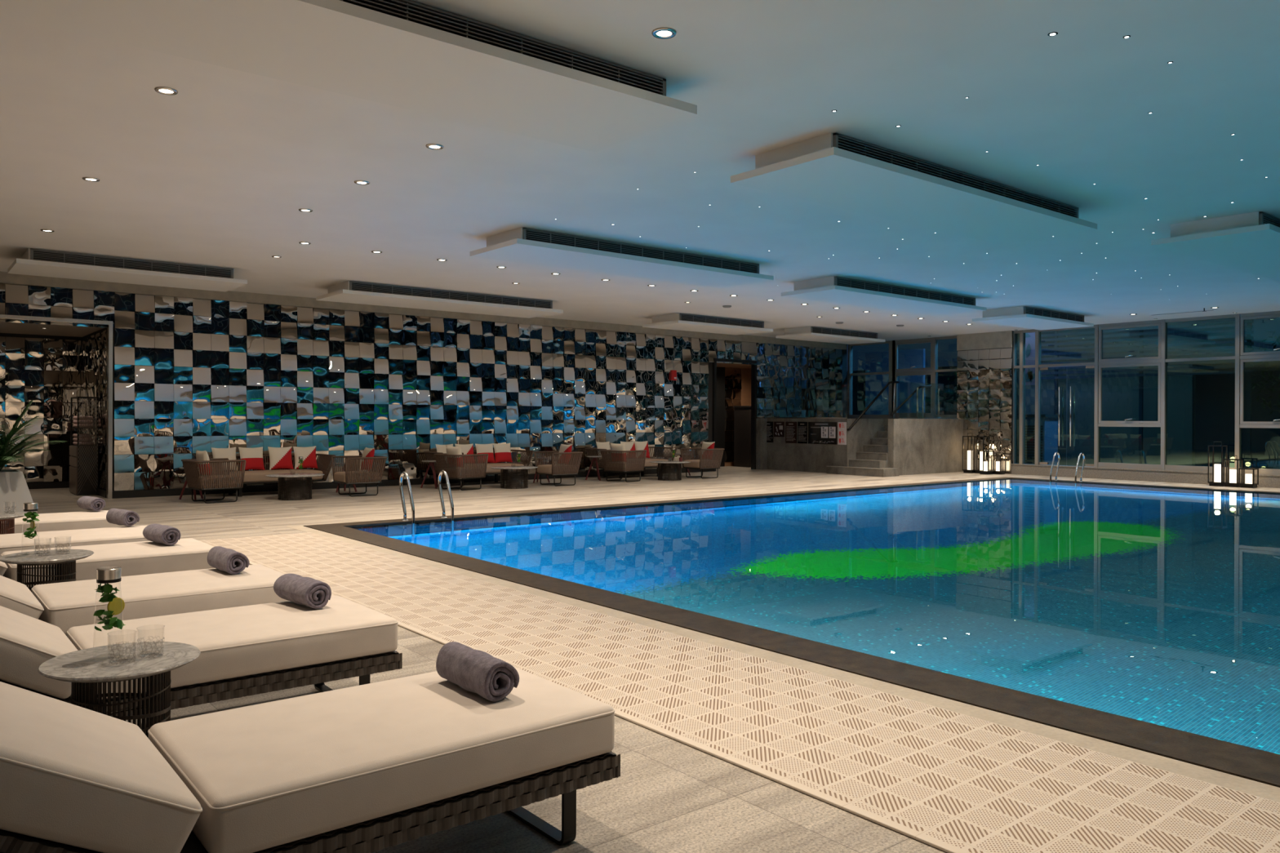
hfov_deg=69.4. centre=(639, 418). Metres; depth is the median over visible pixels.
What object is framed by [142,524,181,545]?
rolled towel
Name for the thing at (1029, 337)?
window pane
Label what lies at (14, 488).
planter
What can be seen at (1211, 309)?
ceiling panel
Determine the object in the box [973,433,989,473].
lantern
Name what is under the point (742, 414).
tall cabinet
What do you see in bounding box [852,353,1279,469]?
wall
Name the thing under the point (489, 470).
seat cushion
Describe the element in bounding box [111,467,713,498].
baseboard
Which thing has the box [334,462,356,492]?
table
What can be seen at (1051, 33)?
recessed light
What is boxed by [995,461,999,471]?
candle
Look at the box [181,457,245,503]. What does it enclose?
armchair
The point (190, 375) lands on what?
wall
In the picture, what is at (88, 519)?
sun lounger
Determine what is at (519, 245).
ceiling panel
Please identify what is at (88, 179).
recessed light
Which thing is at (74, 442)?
towel
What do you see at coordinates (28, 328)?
ceiling
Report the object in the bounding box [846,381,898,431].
stair handrail
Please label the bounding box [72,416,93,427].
folded towels
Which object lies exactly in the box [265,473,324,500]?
coffee table
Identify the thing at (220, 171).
ceiling
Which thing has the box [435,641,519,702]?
rolled towel
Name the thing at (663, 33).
recessed light
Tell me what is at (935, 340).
window
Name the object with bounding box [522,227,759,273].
grille
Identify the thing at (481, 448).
throw cushion
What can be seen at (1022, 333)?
window
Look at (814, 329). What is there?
grille
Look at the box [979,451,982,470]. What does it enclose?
candle
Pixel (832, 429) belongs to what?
paper sheet
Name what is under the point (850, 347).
window
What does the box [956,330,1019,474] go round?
column
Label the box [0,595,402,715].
sun lounger
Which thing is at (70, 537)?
tumbler
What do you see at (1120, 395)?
window
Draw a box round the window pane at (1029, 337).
[1025,332,1035,385]
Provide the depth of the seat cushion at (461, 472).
17.60 m
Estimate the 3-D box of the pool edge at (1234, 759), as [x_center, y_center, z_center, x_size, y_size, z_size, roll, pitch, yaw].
[6.434,1.543,11.909,16.866,0.286,13.178,0,0,-39]
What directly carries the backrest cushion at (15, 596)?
on the sun lounger at (65, 606)
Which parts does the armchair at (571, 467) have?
sled leg, frame, rail, sled leg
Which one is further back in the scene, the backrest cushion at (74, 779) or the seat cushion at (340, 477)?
the seat cushion at (340, 477)
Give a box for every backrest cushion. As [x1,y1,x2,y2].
[0,560,7,575]
[0,575,43,619]
[0,605,77,698]
[0,681,201,852]
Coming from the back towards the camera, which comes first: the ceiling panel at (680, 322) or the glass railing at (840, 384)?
the glass railing at (840, 384)
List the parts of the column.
panel, panel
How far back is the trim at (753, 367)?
25.33 m
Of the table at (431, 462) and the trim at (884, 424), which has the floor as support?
the table at (431, 462)
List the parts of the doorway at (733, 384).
panel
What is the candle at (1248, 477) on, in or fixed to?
on the lantern at (1247, 478)
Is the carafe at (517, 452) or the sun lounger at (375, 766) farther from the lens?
the carafe at (517, 452)
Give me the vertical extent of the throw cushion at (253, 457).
0.418 m
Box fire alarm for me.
[671,369,676,380]
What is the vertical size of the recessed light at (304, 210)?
0.010 m
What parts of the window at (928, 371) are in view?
sash, sash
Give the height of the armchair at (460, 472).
0.690 m
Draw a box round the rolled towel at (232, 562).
[207,546,249,574]
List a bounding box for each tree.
[946,355,957,403]
[1251,331,1279,418]
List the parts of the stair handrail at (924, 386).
post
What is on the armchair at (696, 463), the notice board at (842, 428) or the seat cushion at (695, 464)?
the seat cushion at (695, 464)
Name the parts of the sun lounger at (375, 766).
woven backrest, woven frame, leg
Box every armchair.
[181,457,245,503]
[331,455,387,497]
[434,453,488,490]
[533,450,582,486]
[600,449,646,482]
[680,447,724,478]
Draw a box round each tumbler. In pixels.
[33,537,51,556]
[53,537,71,554]
[106,631,137,664]
[136,626,164,657]
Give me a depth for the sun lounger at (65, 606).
4.92 m
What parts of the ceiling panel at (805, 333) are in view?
panel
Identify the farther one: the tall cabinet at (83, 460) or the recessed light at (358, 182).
the tall cabinet at (83, 460)
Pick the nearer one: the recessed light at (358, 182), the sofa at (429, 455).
the recessed light at (358, 182)
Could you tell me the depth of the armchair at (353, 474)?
16.23 m
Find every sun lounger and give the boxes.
[0,525,149,556]
[0,537,214,591]
[0,564,287,635]
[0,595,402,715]
[0,666,620,852]
[3,510,133,533]
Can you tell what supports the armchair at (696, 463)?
on the floor
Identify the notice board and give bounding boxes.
[766,422,773,442]
[773,422,784,436]
[785,422,796,443]
[797,422,807,443]
[808,422,836,444]
[837,422,846,444]
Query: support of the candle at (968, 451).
on the lantern at (969, 470)
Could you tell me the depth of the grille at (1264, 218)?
10.19 m
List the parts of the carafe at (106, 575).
lid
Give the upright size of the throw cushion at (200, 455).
0.421 m
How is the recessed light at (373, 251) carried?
in the ceiling at (220, 171)
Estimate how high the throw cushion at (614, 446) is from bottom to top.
0.421 m
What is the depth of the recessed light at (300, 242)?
12.04 m
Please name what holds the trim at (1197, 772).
attached to the floor
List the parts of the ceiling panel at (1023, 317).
panel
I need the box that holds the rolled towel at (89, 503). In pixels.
[76,496,105,511]
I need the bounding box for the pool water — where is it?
[348,479,1279,754]
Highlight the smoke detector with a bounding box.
[722,305,731,307]
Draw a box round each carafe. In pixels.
[21,502,39,542]
[92,566,125,656]
[297,456,303,469]
[516,451,521,466]
[671,448,675,462]
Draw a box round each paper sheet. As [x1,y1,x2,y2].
[821,426,827,438]
[829,426,835,438]
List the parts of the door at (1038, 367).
handle, handle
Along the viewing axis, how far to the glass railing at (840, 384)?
24.38 m
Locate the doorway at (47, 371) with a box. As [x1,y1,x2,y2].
[0,327,106,489]
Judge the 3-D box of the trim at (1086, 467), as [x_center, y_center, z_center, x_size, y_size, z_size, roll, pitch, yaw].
[15.017,1.187,16.906,0.265,0.026,17.320,0,0,-39]
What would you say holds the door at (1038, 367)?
on the trim at (1086, 467)
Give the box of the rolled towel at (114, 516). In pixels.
[106,508,139,526]
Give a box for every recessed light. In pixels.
[40,229,54,231]
[82,177,99,182]
[154,86,177,94]
[298,208,312,212]
[298,241,311,244]
[354,180,369,184]
[371,250,382,253]
[425,143,444,149]
[436,258,447,261]
[651,26,676,39]
[1047,31,1057,35]
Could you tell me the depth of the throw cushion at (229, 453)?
16.23 m
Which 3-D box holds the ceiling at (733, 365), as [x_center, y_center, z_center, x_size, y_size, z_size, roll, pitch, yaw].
[2.214,-1.551,27.112,4.000,0.120,3.680,0,0,-39]
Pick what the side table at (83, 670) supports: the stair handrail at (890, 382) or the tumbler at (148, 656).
the tumbler at (148, 656)
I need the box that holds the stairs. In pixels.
[826,425,898,476]
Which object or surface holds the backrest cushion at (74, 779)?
on the sun lounger at (375, 766)
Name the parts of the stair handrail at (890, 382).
post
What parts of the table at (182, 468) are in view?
leg, leg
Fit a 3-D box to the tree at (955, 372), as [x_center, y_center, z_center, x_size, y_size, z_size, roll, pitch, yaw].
[10.959,-0.600,28.689,2.801,4.153,2.788,0,0,-39]
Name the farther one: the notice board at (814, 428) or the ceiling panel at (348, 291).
the notice board at (814, 428)
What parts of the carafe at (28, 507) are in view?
lid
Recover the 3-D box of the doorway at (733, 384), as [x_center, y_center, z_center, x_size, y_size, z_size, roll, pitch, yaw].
[2.215,-0.111,27.105,4.000,3.000,3.700,0,0,-39]
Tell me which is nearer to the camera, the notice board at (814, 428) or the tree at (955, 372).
the notice board at (814, 428)
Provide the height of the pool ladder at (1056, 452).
1.912 m
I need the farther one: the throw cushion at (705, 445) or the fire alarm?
the fire alarm
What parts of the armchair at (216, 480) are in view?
sled leg, rail, frame, sled leg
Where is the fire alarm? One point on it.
(673, 373)
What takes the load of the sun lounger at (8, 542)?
on the floor
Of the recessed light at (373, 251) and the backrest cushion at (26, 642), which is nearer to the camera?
the backrest cushion at (26, 642)
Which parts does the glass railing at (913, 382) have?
post, post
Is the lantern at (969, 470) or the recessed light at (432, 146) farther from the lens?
the lantern at (969, 470)
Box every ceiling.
[0,0,1279,341]
[0,319,105,337]
[716,362,751,368]
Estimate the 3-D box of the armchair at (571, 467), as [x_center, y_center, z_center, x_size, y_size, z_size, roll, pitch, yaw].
[-1.678,1.029,19.118,0.777,0.690,0.754,0,0,-37]
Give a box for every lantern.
[962,432,977,473]
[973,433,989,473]
[978,447,994,474]
[991,452,1006,474]
[1207,441,1227,486]
[1222,455,1243,487]
[1238,464,1258,488]
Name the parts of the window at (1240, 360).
sash, sash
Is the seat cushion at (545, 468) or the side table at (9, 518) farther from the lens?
the seat cushion at (545, 468)
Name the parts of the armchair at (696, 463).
sled leg, frame, rail, sled leg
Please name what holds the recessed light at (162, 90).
in the ceiling at (220, 171)
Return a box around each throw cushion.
[195,449,211,475]
[211,447,237,470]
[238,446,265,470]
[267,446,293,470]
[293,445,317,469]
[361,447,374,470]
[435,444,453,462]
[445,445,462,466]
[454,443,473,462]
[475,443,495,462]
[493,443,512,462]
[558,444,572,463]
[595,441,610,459]
[609,442,626,462]
[620,440,636,458]
[634,440,649,457]
[701,441,715,458]
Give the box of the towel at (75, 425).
[72,423,93,427]
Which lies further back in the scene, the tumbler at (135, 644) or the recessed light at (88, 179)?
the recessed light at (88, 179)
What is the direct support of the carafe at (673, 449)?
on the coffee table at (663, 464)
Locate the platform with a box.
[755,417,963,475]
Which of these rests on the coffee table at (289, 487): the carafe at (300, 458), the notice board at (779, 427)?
the carafe at (300, 458)
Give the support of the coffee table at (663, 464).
on the floor
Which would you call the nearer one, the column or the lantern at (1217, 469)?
the lantern at (1217, 469)
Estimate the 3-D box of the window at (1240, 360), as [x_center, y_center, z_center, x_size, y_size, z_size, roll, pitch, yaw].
[13.181,-0.530,19.144,0.187,3.395,1.480,0,0,-39]
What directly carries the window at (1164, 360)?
on the trim at (1086, 467)
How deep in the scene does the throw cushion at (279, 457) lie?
16.81 m
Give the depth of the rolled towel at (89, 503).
8.96 m
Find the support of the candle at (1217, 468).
on the lantern at (1217, 469)
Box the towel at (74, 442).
[72,440,93,445]
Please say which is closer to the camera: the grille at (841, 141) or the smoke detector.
the grille at (841, 141)
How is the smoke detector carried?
attached to the ceiling at (220, 171)
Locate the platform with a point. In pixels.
(915, 446)
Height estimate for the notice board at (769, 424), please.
0.570 m
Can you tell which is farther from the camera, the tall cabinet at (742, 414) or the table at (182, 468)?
the tall cabinet at (742, 414)
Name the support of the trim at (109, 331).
attached to the wall at (190, 375)
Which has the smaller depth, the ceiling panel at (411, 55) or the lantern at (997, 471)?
the ceiling panel at (411, 55)
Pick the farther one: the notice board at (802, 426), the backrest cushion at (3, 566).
the notice board at (802, 426)
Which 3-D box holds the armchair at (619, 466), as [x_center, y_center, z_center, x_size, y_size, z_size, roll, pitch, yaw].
[-0.381,1.034,20.319,0.754,0.690,0.777,0,0,38]
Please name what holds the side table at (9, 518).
on the floor
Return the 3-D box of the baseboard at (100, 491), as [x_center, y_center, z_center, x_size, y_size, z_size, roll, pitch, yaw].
[-12.199,1.274,15.024,5.800,0.115,3.060,0,0,-39]
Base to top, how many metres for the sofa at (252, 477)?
0.689 m
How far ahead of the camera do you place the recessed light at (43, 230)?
11.32 m
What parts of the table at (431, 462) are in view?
leg, leg, leg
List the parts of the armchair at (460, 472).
sled leg, rail, frame, sled leg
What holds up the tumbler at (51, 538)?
on the side table at (64, 564)
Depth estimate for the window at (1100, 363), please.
21.60 m
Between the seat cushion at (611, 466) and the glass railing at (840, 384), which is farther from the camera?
the glass railing at (840, 384)
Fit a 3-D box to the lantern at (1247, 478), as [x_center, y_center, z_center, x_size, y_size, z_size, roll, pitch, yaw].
[12.623,1.190,19.161,0.277,0.481,0.277,0,0,-39]
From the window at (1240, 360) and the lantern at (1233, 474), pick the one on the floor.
the lantern at (1233, 474)
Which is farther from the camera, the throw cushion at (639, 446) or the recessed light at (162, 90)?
the throw cushion at (639, 446)
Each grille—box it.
[30,248,233,278]
[340,0,666,96]
[349,280,552,308]
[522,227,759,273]
[679,313,764,328]
[811,326,877,338]
[832,133,1078,217]
[834,276,975,305]
[1023,306,1084,322]
[1259,212,1279,227]
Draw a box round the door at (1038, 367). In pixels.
[1035,324,1094,466]
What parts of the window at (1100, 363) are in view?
sash, sash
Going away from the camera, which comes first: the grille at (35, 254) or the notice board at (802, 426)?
the grille at (35, 254)
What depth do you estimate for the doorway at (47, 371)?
17.54 m
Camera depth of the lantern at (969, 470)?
24.03 m
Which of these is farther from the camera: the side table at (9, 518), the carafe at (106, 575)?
the side table at (9, 518)
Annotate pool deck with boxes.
[199,532,1279,852]
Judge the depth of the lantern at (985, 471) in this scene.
23.48 m
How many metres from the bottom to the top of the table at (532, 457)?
0.536 m
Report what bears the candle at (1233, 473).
on the lantern at (1233, 474)
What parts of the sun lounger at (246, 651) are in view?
woven backrest, woven frame, leg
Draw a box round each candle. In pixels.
[967,450,970,470]
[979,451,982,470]
[983,461,987,471]
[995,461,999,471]
[1213,463,1221,482]
[1229,469,1236,483]
[1244,473,1252,484]
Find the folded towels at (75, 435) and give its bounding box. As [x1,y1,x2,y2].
[72,433,93,445]
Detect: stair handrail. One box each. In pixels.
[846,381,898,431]
[890,385,931,417]
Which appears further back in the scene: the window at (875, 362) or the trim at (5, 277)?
the window at (875, 362)
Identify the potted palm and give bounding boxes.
[0,400,66,513]
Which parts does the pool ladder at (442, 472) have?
rail, rail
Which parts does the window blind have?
post, post, post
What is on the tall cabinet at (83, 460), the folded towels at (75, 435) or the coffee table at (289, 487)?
the folded towels at (75, 435)
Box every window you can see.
[847,341,888,418]
[865,348,924,414]
[892,337,932,418]
[932,335,956,417]
[1013,330,1019,463]
[1018,328,1035,464]
[1025,364,1195,466]
[1093,320,1160,470]
[1160,314,1235,472]
[1234,311,1279,475]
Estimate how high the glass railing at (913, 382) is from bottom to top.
0.920 m
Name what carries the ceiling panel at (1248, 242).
in the ceiling at (220, 171)
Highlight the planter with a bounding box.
[0,469,37,513]
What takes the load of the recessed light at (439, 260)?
in the ceiling at (220, 171)
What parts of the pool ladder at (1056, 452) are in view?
rail, rail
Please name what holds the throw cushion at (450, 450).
on the armchair at (460, 472)
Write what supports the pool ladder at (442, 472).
attached to the wall
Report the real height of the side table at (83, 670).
0.556 m
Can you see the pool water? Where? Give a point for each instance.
(1157, 606)
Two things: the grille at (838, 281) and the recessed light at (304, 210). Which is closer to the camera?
the recessed light at (304, 210)
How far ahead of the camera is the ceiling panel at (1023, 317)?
19.13 m
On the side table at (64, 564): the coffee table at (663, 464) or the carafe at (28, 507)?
the carafe at (28, 507)
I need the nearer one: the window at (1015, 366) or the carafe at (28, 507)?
the carafe at (28, 507)
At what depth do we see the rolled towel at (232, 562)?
5.43 m
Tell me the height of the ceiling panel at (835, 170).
0.235 m
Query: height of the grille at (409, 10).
0.168 m
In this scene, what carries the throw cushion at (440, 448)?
on the sofa at (429, 455)
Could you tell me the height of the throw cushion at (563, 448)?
0.421 m
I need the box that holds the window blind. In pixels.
[1040,317,1253,467]
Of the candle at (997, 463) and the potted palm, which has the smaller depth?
the potted palm
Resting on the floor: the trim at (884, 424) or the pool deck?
the pool deck
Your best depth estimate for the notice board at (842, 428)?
23.38 m
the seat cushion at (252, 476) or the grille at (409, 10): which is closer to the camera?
the grille at (409, 10)
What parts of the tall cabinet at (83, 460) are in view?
drawer, drawer, drawer, frame, panel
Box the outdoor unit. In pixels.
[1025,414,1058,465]
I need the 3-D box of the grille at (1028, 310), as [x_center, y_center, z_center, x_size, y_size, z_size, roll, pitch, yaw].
[8.665,-2.155,19.279,2.500,0.168,0.029,0,0,-39]
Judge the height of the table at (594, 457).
0.536 m
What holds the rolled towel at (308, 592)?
on the sun lounger at (246, 651)
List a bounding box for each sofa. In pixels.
[208,453,336,497]
[423,449,533,486]
[584,446,677,478]
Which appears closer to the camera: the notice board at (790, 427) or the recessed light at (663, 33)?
the recessed light at (663, 33)
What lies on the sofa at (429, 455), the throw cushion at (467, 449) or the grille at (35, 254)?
the throw cushion at (467, 449)
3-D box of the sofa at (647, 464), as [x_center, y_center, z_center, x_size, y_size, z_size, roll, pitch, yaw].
[-0.213,1.035,21.870,2.154,0.689,0.897,0,0,-39]
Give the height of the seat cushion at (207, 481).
0.184 m
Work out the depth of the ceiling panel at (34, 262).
13.37 m
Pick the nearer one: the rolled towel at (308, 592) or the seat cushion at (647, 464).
the rolled towel at (308, 592)
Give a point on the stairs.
(883, 458)
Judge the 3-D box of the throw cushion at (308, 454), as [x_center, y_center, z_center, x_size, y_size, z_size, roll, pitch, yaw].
[-6.211,0.721,17.154,0.430,0.418,0.170,0,0,-39]
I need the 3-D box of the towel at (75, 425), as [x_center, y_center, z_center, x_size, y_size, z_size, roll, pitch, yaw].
[-9.950,0.127,16.511,0.240,0.066,0.620,0,0,-39]
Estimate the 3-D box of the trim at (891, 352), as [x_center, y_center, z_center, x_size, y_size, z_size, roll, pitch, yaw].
[7.309,-1.121,26.689,0.140,2.260,0.200,0,0,-39]
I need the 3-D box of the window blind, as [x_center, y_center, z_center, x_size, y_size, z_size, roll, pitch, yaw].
[12.164,-0.771,24.101,0.120,4.400,6.700,0,0,-39]
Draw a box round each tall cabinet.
[69,396,98,495]
[733,405,751,467]
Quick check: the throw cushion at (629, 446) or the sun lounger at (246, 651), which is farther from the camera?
the throw cushion at (629, 446)
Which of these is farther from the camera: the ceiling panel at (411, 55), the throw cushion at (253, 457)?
the throw cushion at (253, 457)
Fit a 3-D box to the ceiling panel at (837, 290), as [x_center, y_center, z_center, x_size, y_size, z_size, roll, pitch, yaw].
[4.410,-2.145,16.316,4.400,0.235,1.130,0,0,-39]
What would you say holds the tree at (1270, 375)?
on the ground
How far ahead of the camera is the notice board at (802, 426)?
24.40 m
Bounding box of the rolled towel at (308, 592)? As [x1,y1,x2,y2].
[273,573,331,608]
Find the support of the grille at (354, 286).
attached to the ceiling panel at (348, 291)
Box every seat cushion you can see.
[199,475,239,488]
[222,469,323,482]
[333,471,379,483]
[453,462,524,473]
[456,466,484,477]
[537,464,576,474]
[595,458,668,466]
[606,462,642,471]
[683,459,717,468]
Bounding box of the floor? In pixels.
[28,466,1279,852]
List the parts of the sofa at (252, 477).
leg, rail, frame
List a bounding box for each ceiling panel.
[0,0,697,151]
[7,248,247,291]
[315,280,563,318]
[470,226,773,288]
[642,312,773,334]
[730,132,1097,244]
[775,326,885,344]
[781,275,986,315]
[972,306,1093,329]
[1150,309,1214,315]
[1151,211,1279,281]
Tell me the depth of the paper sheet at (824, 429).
23.79 m
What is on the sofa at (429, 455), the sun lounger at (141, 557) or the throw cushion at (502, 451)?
the throw cushion at (502, 451)
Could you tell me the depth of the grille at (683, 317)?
20.66 m
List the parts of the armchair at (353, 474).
sled leg, frame, rail, sled leg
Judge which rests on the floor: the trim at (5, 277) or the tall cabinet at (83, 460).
the tall cabinet at (83, 460)
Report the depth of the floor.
3.87 m
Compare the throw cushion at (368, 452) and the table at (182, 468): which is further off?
the throw cushion at (368, 452)
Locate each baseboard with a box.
[26,481,106,497]
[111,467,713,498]
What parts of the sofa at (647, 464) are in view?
leg, rail, frame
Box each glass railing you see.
[765,384,848,418]
[898,382,957,418]
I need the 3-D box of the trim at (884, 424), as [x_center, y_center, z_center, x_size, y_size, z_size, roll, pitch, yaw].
[6.095,0.616,23.475,2.075,1.228,1.740,0,0,-39]
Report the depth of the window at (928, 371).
26.17 m
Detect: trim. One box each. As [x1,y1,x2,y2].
[0,271,846,349]
[0,314,112,498]
[287,476,1279,802]
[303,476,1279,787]
[712,358,756,471]
[826,424,888,470]
[888,340,895,418]
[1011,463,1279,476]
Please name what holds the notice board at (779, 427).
attached to the platform
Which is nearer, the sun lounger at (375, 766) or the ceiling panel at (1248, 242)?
the sun lounger at (375, 766)
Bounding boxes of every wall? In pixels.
[0,283,847,491]
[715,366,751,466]
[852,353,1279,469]
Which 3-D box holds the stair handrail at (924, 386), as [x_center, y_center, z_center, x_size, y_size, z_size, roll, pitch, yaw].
[6.930,-0.435,23.589,1.716,0.886,0.056,0,0,-39]
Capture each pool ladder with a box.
[399,470,453,523]
[1049,451,1084,483]
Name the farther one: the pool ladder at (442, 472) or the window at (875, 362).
the window at (875, 362)
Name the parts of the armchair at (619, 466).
sled leg, rail, frame, sled leg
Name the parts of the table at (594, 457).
leg, leg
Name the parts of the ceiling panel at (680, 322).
panel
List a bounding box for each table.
[0,511,26,534]
[0,549,93,590]
[37,641,200,737]
[178,466,203,500]
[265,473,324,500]
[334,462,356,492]
[420,460,438,488]
[490,466,537,488]
[531,457,550,483]
[585,455,601,480]
[648,460,690,480]
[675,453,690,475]
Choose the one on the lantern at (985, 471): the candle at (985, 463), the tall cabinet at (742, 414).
the candle at (985, 463)
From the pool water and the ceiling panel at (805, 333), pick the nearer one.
the pool water
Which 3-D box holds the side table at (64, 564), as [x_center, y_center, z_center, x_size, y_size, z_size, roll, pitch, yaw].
[-3.506,1.084,5.461,0.479,0.556,0.479,0,0,-22]
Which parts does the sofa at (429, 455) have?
frame, rail, leg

